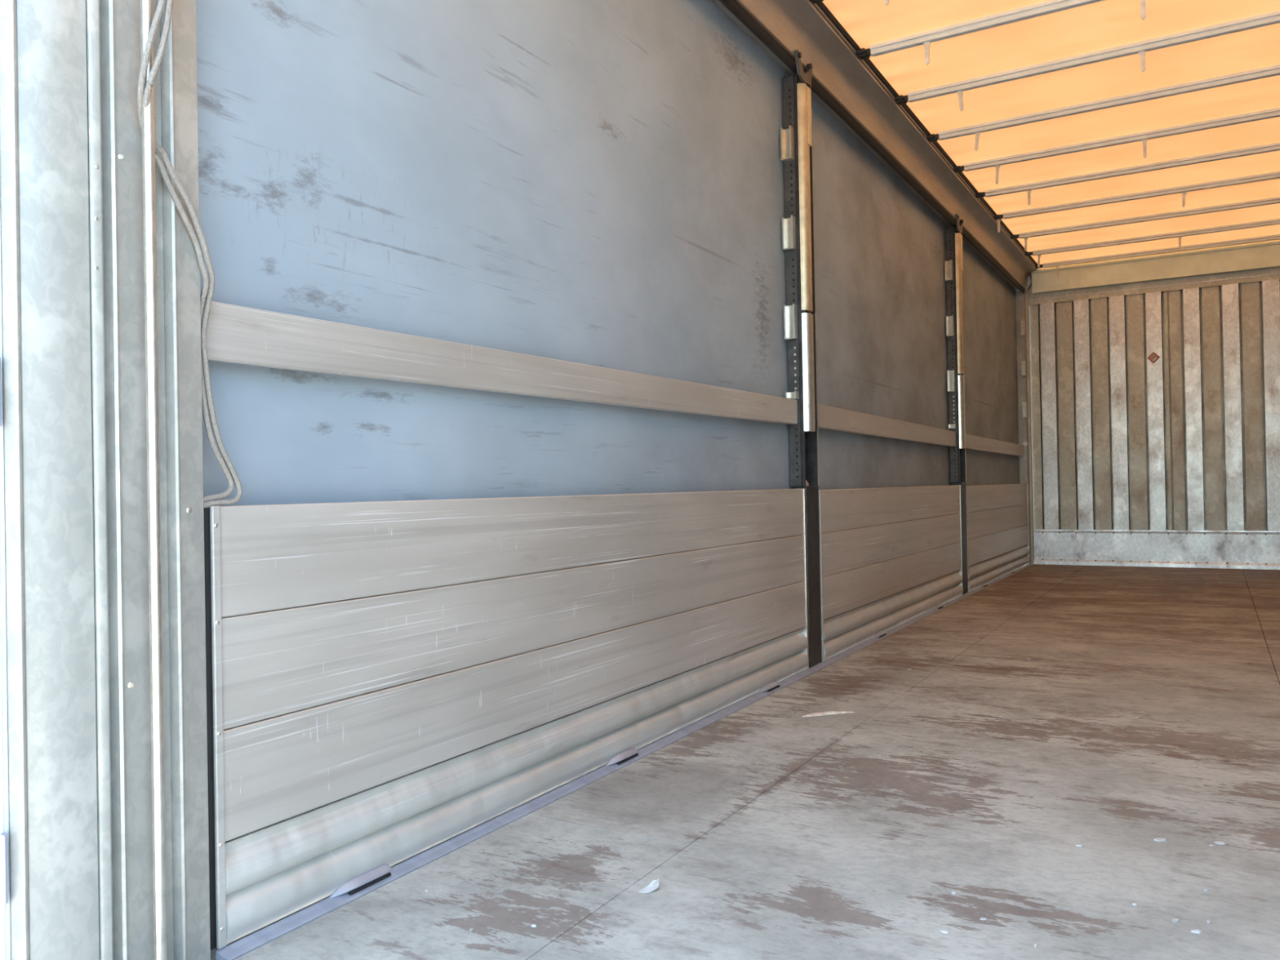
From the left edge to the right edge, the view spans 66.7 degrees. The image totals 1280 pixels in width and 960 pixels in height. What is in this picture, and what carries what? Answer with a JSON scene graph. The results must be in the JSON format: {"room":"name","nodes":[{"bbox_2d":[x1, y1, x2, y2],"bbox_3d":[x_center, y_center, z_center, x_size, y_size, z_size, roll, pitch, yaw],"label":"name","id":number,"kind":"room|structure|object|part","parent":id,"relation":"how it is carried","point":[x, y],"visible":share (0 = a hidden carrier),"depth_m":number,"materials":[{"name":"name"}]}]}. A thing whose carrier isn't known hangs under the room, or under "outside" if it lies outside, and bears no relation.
{"room":"cargo space","nodes":[
{"label":"cargo space","id":0,"kind":"room"},
{"bbox_2d":[195,0,1022,959],"bbox_3d":[1.353,-0.400,5.421,0.019,2.865,9.040,-1,0,30],"label":"curtain","id":1,"kind":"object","parent":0,"point":[598,183],"depth_m":2.70,"materials":[{"name":"blue fabric"}]},
{"bbox_2d":[329,863,391,897],"bbox_3d":[-0.559,0.807,1.958,0.020,0.019,0.153,-1,0,30],"label":"hood","id":2,"kind":"object","parent":1,"relation":"attached to","point":[358,886],"depth_m":1.95,"materials":[{"name":"metal"}]},
{"bbox_2d":[203,488,808,950],"bbox_3d":[-0.028,0.425,2.921,0.044,0.768,2.872,-1,0,30],"label":"dropside","id":3,"kind":"object","parent":1,"relation":"attached to","point":[387,682],"visible":0.98,"depth_m":2.20,"materials":[{"name":"metal"}]},
{"bbox_2d":[606,747,638,765],"bbox_3d":[-0.050,0.803,2.824,0.020,0.019,0.153,-1,0,30],"label":"hood","id":4,"kind":"object","parent":1,"relation":"attached to","point":[630,756],"depth_m":2.82,"materials":[{"name":"metal"}]},
{"bbox_2d":[215,563,1033,959],"bbox_3d":[1.487,0.867,5.423,0.033,0.167,8.700,-1,0,30],"label":"trim","id":5,"kind":"structure","parent":1,"relation":"attached to","point":[357,887],"depth_m":2.31,"materials":[{"name":"metal"}]},
{"bbox_2d":[780,49,822,667],"bbox_3d":[0.703,-0.507,4.205,0.110,2.623,0.235,-1,0,30],"label":"stanchion","id":6,"kind":"object","parent":5,"relation":"on","point":[796,138],"visible":0.96,"depth_m":4.18,"materials":[{"name":"black paint"}]},
{"bbox_3d":[0.665,-0.856,4.193,0.066,1.765,0.016,-1,0,30],"label":"plate","id":7,"kind":"part","parent":6,"relation":"part of","materials":[{"name":"black paint"}]},
{"bbox_3d":[0.726,0.415,4.244,0.074,0.778,0.150,-1,0,30],"label":"post","id":8,"kind":"part","parent":6,"relation":"part of","materials":[{"name":"metal"}]},
{"bbox_3d":[0.733,-1.574,4.212,0.005,0.250,0.042,-1,0,30],"label":"plate","id":9,"kind":"part","parent":6,"relation":"part of","materials":[{"name":"metal"}]},
{"bbox_3d":[0.781,-0.354,4.286,0.003,0.760,0.011,-1,0,30],"label":"edge trim","id":10,"kind":"part","parent":6,"relation":"part of","materials":[{"name":"metal"}]},
{"bbox_2d":[817,404,955,446],"bbox_3d":[1.460,-0.286,5.523,0.030,0.122,2.807,-1,0,30],"label":"side slat","id":11,"kind":"object","parent":6,"relation":"attached to","point":[830,418],"visible":0.94,"depth_m":5.20,"materials":[{"name":"metal"}]},
{"bbox_2d":[944,213,968,594],"bbox_3d":[2.213,-0.517,6.774,0.110,2.623,0.235,-1,0,30],"label":"stanchion","id":12,"kind":"object","parent":5,"relation":"on","point":[953,264],"visible":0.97,"depth_m":6.75,"materials":[{"name":"black paint"}]},
{"bbox_3d":[2.175,-0.865,6.762,0.066,1.765,0.016,-1,0,30],"label":"plate","id":13,"kind":"part","parent":12,"relation":"part of","materials":[{"name":"black paint"}]},
{"bbox_3d":[2.236,0.406,6.813,0.074,0.778,0.150,-1,0,30],"label":"post","id":14,"kind":"part","parent":12,"relation":"part of","materials":[{"name":"metal"}]},
{"bbox_3d":[2.244,-1.584,6.780,0.005,0.250,0.042,-1,0,30],"label":"plate","id":15,"kind":"part","parent":12,"relation":"part of","materials":[{"name":"metal"}]},
{"bbox_3d":[2.291,-0.364,6.855,0.003,0.760,0.011,-1,0,30],"label":"edge trim","id":16,"kind":"part","parent":12,"relation":"part of","materials":[{"name":"metal"}]},
{"bbox_2d":[760,680,780,692],"bbox_3d":[0.506,0.801,3.768,0.022,0.022,0.153,-1,0,30],"label":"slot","id":17,"kind":"object","parent":1,"relation":"attached to","point":[774,686],"depth_m":3.76,"materials":[{"name":"metal"}]},
{"bbox_2d":[874,630,886,637],"bbox_3d":[1.241,0.796,5.017,0.022,0.022,0.153,-1,0,30],"label":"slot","id":18,"kind":"object","parent":1,"relation":"attached to","point":[882,633],"depth_m":5.01,"materials":[{"name":"metal"}]},
{"bbox_2d":[818,484,963,661],"bbox_3d":[1.500,0.419,5.519,0.044,0.760,2.803,-1,0,30],"label":"dropside","id":19,"kind":"object","parent":1,"relation":"attached to","point":[889,556],"visible":0.98,"depth_m":5.12,"materials":[{"name":"metal"}]},
{"bbox_2d":[934,603,943,608],"bbox_3d":[1.875,0.792,6.095,0.022,0.022,0.153,-1,0,30],"label":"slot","id":20,"kind":"object","parent":1,"relation":"attached to","point":[940,606],"depth_m":6.09,"materials":[{"name":"metal"}]},
{"bbox_2d":[965,483,1030,591],"bbox_3d":[2.977,0.413,8.030,0.044,0.753,2.670,-1,0,30],"label":"dropside","id":21,"kind":"object","parent":1,"relation":"attached to","point":[997,536],"visible":0.98,"depth_m":7.78,"materials":[{"name":"metal"}]},
{"bbox_2d":[234,564,1279,959],"bbox_3d":[2.486,0.867,4.708,2.480,0.160,9.030,-1,0,30],"label":"floor","id":22,"kind":"structure","parent":0,"point":[766,830],"depth_m":2.31,"materials":[{"name":"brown wood"}]},
{"bbox_2d":[0,0,210,959],"bbox_3d":[-0.852,-0.408,1.553,0.115,2.770,0.312,-1,0,30],"label":"post","id":23,"kind":"object","parent":22,"relation":"on","point":[105,624],"visible":0.99,"depth_m":1.52,"materials":[{"name":"metal"}]},
{"bbox_2d":[0,220,10,959],"bbox_3d":[-1.064,-0.472,1.236,0.054,2.900,0.456,-1,0,30],"label":"door","id":24,"kind":"structure","parent":23,"relation":"attached to","point":[5,931],"depth_m":1.42,"materials":[{"name":"metal"}]},
{"bbox_3d":[-1.071,-0.472,1.237,0.040,2.900,0.449,-1,0,30],"label":"door","id":25,"kind":"part","parent":24,"relation":"part of","materials":[{"name":"grey metal"}]},
{"bbox_2d":[137,0,242,508],"bbox_3d":[-0.758,-0.409,1.651,0.058,0.918,0.222,-1,0,21],"label":"rope","id":26,"kind":"object","parent":23,"relation":"attached to","point":[144,95],"visible":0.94,"depth_m":1.67,"materials":[{"name":"grey fabric"}]},
{"bbox_2d":[200,301,797,424],"bbox_3d":[-0.066,-0.278,2.929,0.030,0.120,2.865,-1,0,30],"label":"side slat","id":27,"kind":"object","parent":23,"relation":"attached to","point":[235,334],"visible":0.94,"depth_m":2.24,"materials":[{"name":"metal"}]},
{"bbox_2d":[638,878,658,893],"bbox_3d":[0.021,0.804,1.926,0.053,0.016,0.025,-1,0,-37],"label":"scrap","id":28,"kind":"object","parent":22,"relation":"on","point":[654,884],"visible":1,"depth_m":1.93,"materials":[{"name":"white paper"}]},
{"bbox_2d":[801,711,854,716],"bbox_3d":[0.649,0.806,3.366,0.198,0.009,0.024,-1,0,-18],"label":"wood splinter","id":29,"kind":"object","parent":22,"relation":"on","point":[827,713],"visible":1,"depth_m":3.36,"materials":[{"name":"beige wood"}]},
{"bbox_2d":[1015,284,1034,564],"bbox_3d":[3.630,-0.553,9.188,0.106,2.700,0.133,-1,0,30],"label":"post","id":30,"kind":"object","parent":22,"relation":"on","point":[1021,300],"visible":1,"depth_m":9.21,"materials":[{"name":"metal"}]},
{"bbox_2d":[711,0,1037,293],"bbox_3d":[1.437,-1.885,5.434,0.242,0.278,8.923,-1,0,30],"label":"roof rail","id":31,"kind":"object","parent":30,"relation":"attached to","point":[851,89],"visible":0.97,"depth_m":4.96,"materials":[{"name":"metal"}]},
{"bbox_2d":[808,0,888,5],"bbox_3d":[1.661,-1.937,3.413,2.244,0.159,0.090,-1,0,30],"label":"bow","id":32,"kind":"object","parent":31,"relation":"attached to","point":[886,2],"visible":1,"depth_m":3.98,"materials":[{"name":"black paint"}]},
{"bbox_3d":[0.714,-1.975,3.969,0.045,0.016,0.090,-1,0,30],"label":"carriage plate","id":33,"kind":"part","parent":32,"relation":"part of","materials":[{"name":"black paint"}]},
{"bbox_2d":[855,0,1145,65],"bbox_3d":[1.980,-1.937,3.956,2.244,0.162,0.090,-1,0,30],"label":"bow","id":34,"kind":"object","parent":31,"relation":"attached to","point":[926,37],"visible":1,"depth_m":4.25,"materials":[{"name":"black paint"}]},
{"bbox_3d":[1.033,-1.977,4.513,0.045,0.016,0.090,-1,0,30],"label":"carriage plate","id":35,"kind":"part","parent":34,"relation":"part of","materials":[{"name":"black paint"}]},
{"bbox_2d":[894,10,1279,111],"bbox_3d":[2.305,-1.947,4.507,2.244,0.146,0.090,-1,0,30],"label":"bow","id":36,"kind":"object","parent":31,"relation":"attached to","point":[1140,47],"visible":1,"depth_m":4.58,"materials":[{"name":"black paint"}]},
{"bbox_3d":[1.358,-1.979,5.064,0.045,0.016,0.090,-1,0,30],"label":"carriage plate","id":37,"kind":"part","parent":36,"relation":"part of","materials":[{"name":"black paint"}]},
{"bbox_2d":[926,64,1279,151],"bbox_3d":[2.639,-1.951,5.076,2.244,0.143,0.090,-1,0,30],"label":"bow","id":38,"kind":"object","parent":31,"relation":"attached to","point":[1274,70],"visible":1,"depth_m":5.15,"materials":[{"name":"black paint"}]},
{"bbox_3d":[1.692,-1.981,5.633,0.045,0.016,0.090,-1,0,30],"label":"carriage plate","id":39,"kind":"part","parent":38,"relation":"part of","materials":[{"name":"black paint"}]},
{"bbox_2d":[953,106,1279,184],"bbox_3d":[2.976,-1.945,5.649,2.244,0.158,0.090,-1,0,30],"label":"bow","id":40,"kind":"object","parent":31,"relation":"attached to","point":[1144,136],"visible":1,"depth_m":5.71,"materials":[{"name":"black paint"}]},
{"bbox_3d":[2.030,-1.983,6.206,0.045,0.016,0.090,-1,0,30],"label":"carriage plate","id":41,"kind":"part","parent":40,"relation":"part of","materials":[{"name":"black paint"}]},
{"bbox_2d":[975,142,1279,205],"bbox_3d":[3.313,-1.954,6.223,2.244,0.145,0.090,-1,0,30],"label":"bow","id":42,"kind":"object","parent":31,"relation":"attached to","point":[1273,147],"visible":1,"depth_m":6.28,"materials":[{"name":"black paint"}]},
{"bbox_3d":[2.367,-1.986,6.779,0.045,0.016,0.090,-1,0,30],"label":"carriage plate","id":43,"kind":"part","parent":42,"relation":"part of","materials":[{"name":"black paint"}]},
{"bbox_2d":[993,170,1279,232],"bbox_3d":[3.651,-1.956,6.796,2.244,0.147,0.090,-1,0,30],"label":"bow","id":44,"kind":"object","parent":31,"relation":"attached to","point":[1275,175],"visible":1,"depth_m":6.84,"materials":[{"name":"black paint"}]},
{"bbox_3d":[2.704,-1.988,7.353,0.045,0.016,0.090,-1,0,30],"label":"carriage plate","id":45,"kind":"part","parent":44,"relation":"part of","materials":[{"name":"black paint"}]},
{"bbox_2d":[1010,196,1279,251],"bbox_3d":[4.008,-1.956,7.404,2.244,0.152,0.090,-1,0,30],"label":"bow","id":46,"kind":"object","parent":31,"relation":"attached to","point":[1025,235],"visible":1,"depth_m":7.45,"materials":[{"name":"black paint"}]},
{"bbox_2d":[1024,217,1279,267],"bbox_3d":[4.368,-1.956,8.016,2.244,0.155,0.090,-1,0,30],"label":"bow","id":47,"kind":"object","parent":31,"relation":"attached to","point":[1180,234],"visible":1,"depth_m":8.04,"materials":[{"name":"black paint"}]},
{"bbox_2d":[1035,234,1279,279],"bbox_3d":[4.667,-1.956,8.524,2.244,0.160,0.090,-1,0,30],"label":"bow","id":48,"kind":"object","parent":31,"relation":"attached to","point":[1275,237],"visible":0.94,"depth_m":8.56,"materials":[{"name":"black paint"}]},
{"bbox_2d":[965,434,1024,456],"bbox_3d":[2.939,-0.277,8.038,0.030,0.120,2.682,-1,0,30],"label":"side slat","id":49,"kind":"object","parent":30,"relation":"attached to","point":[972,442],"visible":0.88,"depth_m":7.87,"materials":[{"name":"metal"}]},
{"bbox_2d":[1153,837,1166,841],"bbox_3d":[1.144,0.791,2.140,0.029,0.004,0.013,-1,0,-2],"label":"chip","id":50,"kind":"object","parent":22,"relation":"on","point":[1160,839],"visible":1,"depth_m":2.14,"materials":[{"name":"white"}]},
{"bbox_2d":[1171,918,1178,923],"bbox_3d":[0.963,0.792,1.750,0.020,0.003,0.009,-1,-1,-42],"label":"chip","id":51,"kind":"object","parent":22,"relation":"on","point":[1174,920],"visible":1,"depth_m":1.75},
{"bbox_2d":[1190,929,1201,933],"bbox_3d":[0.975,0.792,1.705,0.018,0.004,0.008,-1,0,13],"label":"chip","id":52,"kind":"object","parent":22,"relation":"on","point":[1197,931],"visible":1,"depth_m":1.70,"materials":[{"name":"white"}]},
{"bbox_2d":[1203,887,1209,891],"bbox_3d":[1.095,0.791,1.879,0.017,0.003,0.008,-1,0,-26],"label":"chip","id":53,"kind":"object","parent":22,"relation":"on","point":[1206,889],"visible":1,"depth_m":1.88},
{"bbox_2d":[1214,840,1225,844],"bbox_3d":[1.262,0.789,2.115,0.021,0.004,0.010,-1,0,30],"label":"chip","id":54,"kind":"object","parent":22,"relation":"on","point":[1215,842],"visible":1,"depth_m":2.11,"materials":[{"name":"white"}]},
{"bbox_2d":[822,0,1279,264],"bbox_3d":[2.497,-2.033,4.839,2.280,0.022,8.973,-1,0,30],"label":"ceiling","id":55,"kind":"structure","parent":0,"point":[1106,24],"depth_m":5.21,"materials":[{"name":"orange"}]},
{"bbox_2d":[1022,266,1279,569],"bbox_3d":[4.775,-0.568,8.654,2.680,3.000,0.120,-1,0,30],"label":"wall","id":56,"kind":"structure","parent":0,"point":[1173,460],"depth_m":8.69,"materials":[{"name":"metal"}]},
{"bbox_3d":[3.777,-0.596,9.253,0.074,2.127,0.076,-1,0,30],"label":"recess panel","id":57,"kind":"part","parent":56,"relation":"part of","materials":[{"name":"metal"}]},
{"bbox_3d":[4.006,-0.602,9.118,0.130,2.127,0.076,-1,0,30],"label":"recess panel","id":58,"kind":"part","parent":56,"relation":"part of","materials":[{"name":"metal"}]},
{"bbox_3d":[4.260,-0.607,8.969,0.130,2.127,0.076,-1,0,30],"label":"recess panel","id":59,"kind":"part","parent":56,"relation":"part of","materials":[{"name":"metal"}]},
{"bbox_3d":[4.514,-0.613,8.819,0.130,2.127,0.076,-1,0,30],"label":"recess panel","id":60,"kind":"part","parent":56,"relation":"part of","materials":[{"name":"metal"}]},
{"bbox_3d":[4.751,-1.855,8.662,2.480,0.344,0.098,-1,0,30],"label":"plate","id":61,"kind":"part","parent":56,"relation":"part of","materials":[{"name":"metal"}]},
{"bbox_2d":[1146,351,1159,363],"bbox_3d":[4.594,-1.094,8.697,0.104,0.104,0.002,-1,0,30],"label":"sticker","id":62,"kind":"object","parent":56,"relation":"attached to","point":[1153,357],"visible":1,"depth_m":8.70,"materials":[{"name":"plastic"}]},
{"bbox_2d":[1031,239,1279,293],"bbox_3d":[4.705,-1.903,8.587,2.330,0.247,0.061,-1,0,30],"label":"header beam","id":63,"kind":"structure","parent":56,"relation":"attached to","point":[1260,255],"depth_m":8.62,"materials":[{"name":"grey metal"}]},
{"bbox_3d":[3.900,-1.859,9.032,0.160,0.100,0.005,-1,0,30],"label":"patch plate","id":64,"kind":"part","parent":63,"relation":"part of","materials":[{"name":"beige metal"}]},
{"bbox_3d":[4.794,0.619,8.641,2.480,0.347,0.108,-1,0,30],"label":"kick plate","id":65,"kind":"part","parent":56,"relation":"part of","materials":[{"name":"silver metal"}]},
{"bbox_3d":[4.768,-0.619,8.670,0.130,2.127,0.076,-1,0,30],"label":"recess panel","id":66,"kind":"part","parent":56,"relation":"part of","materials":[{"name":"metal"}]},
{"bbox_3d":[5.021,-0.624,8.521,0.130,2.127,0.076,-1,0,30],"label":"recess panel","id":67,"kind":"part","parent":56,"relation":"part of","materials":[{"name":"metal"}]},
{"bbox_3d":[5.275,-0.630,8.371,0.130,2.127,0.076,-1,0,30],"label":"recess panel","id":68,"kind":"part","parent":56,"relation":"part of","materials":[{"name":"metal"}]}
]}

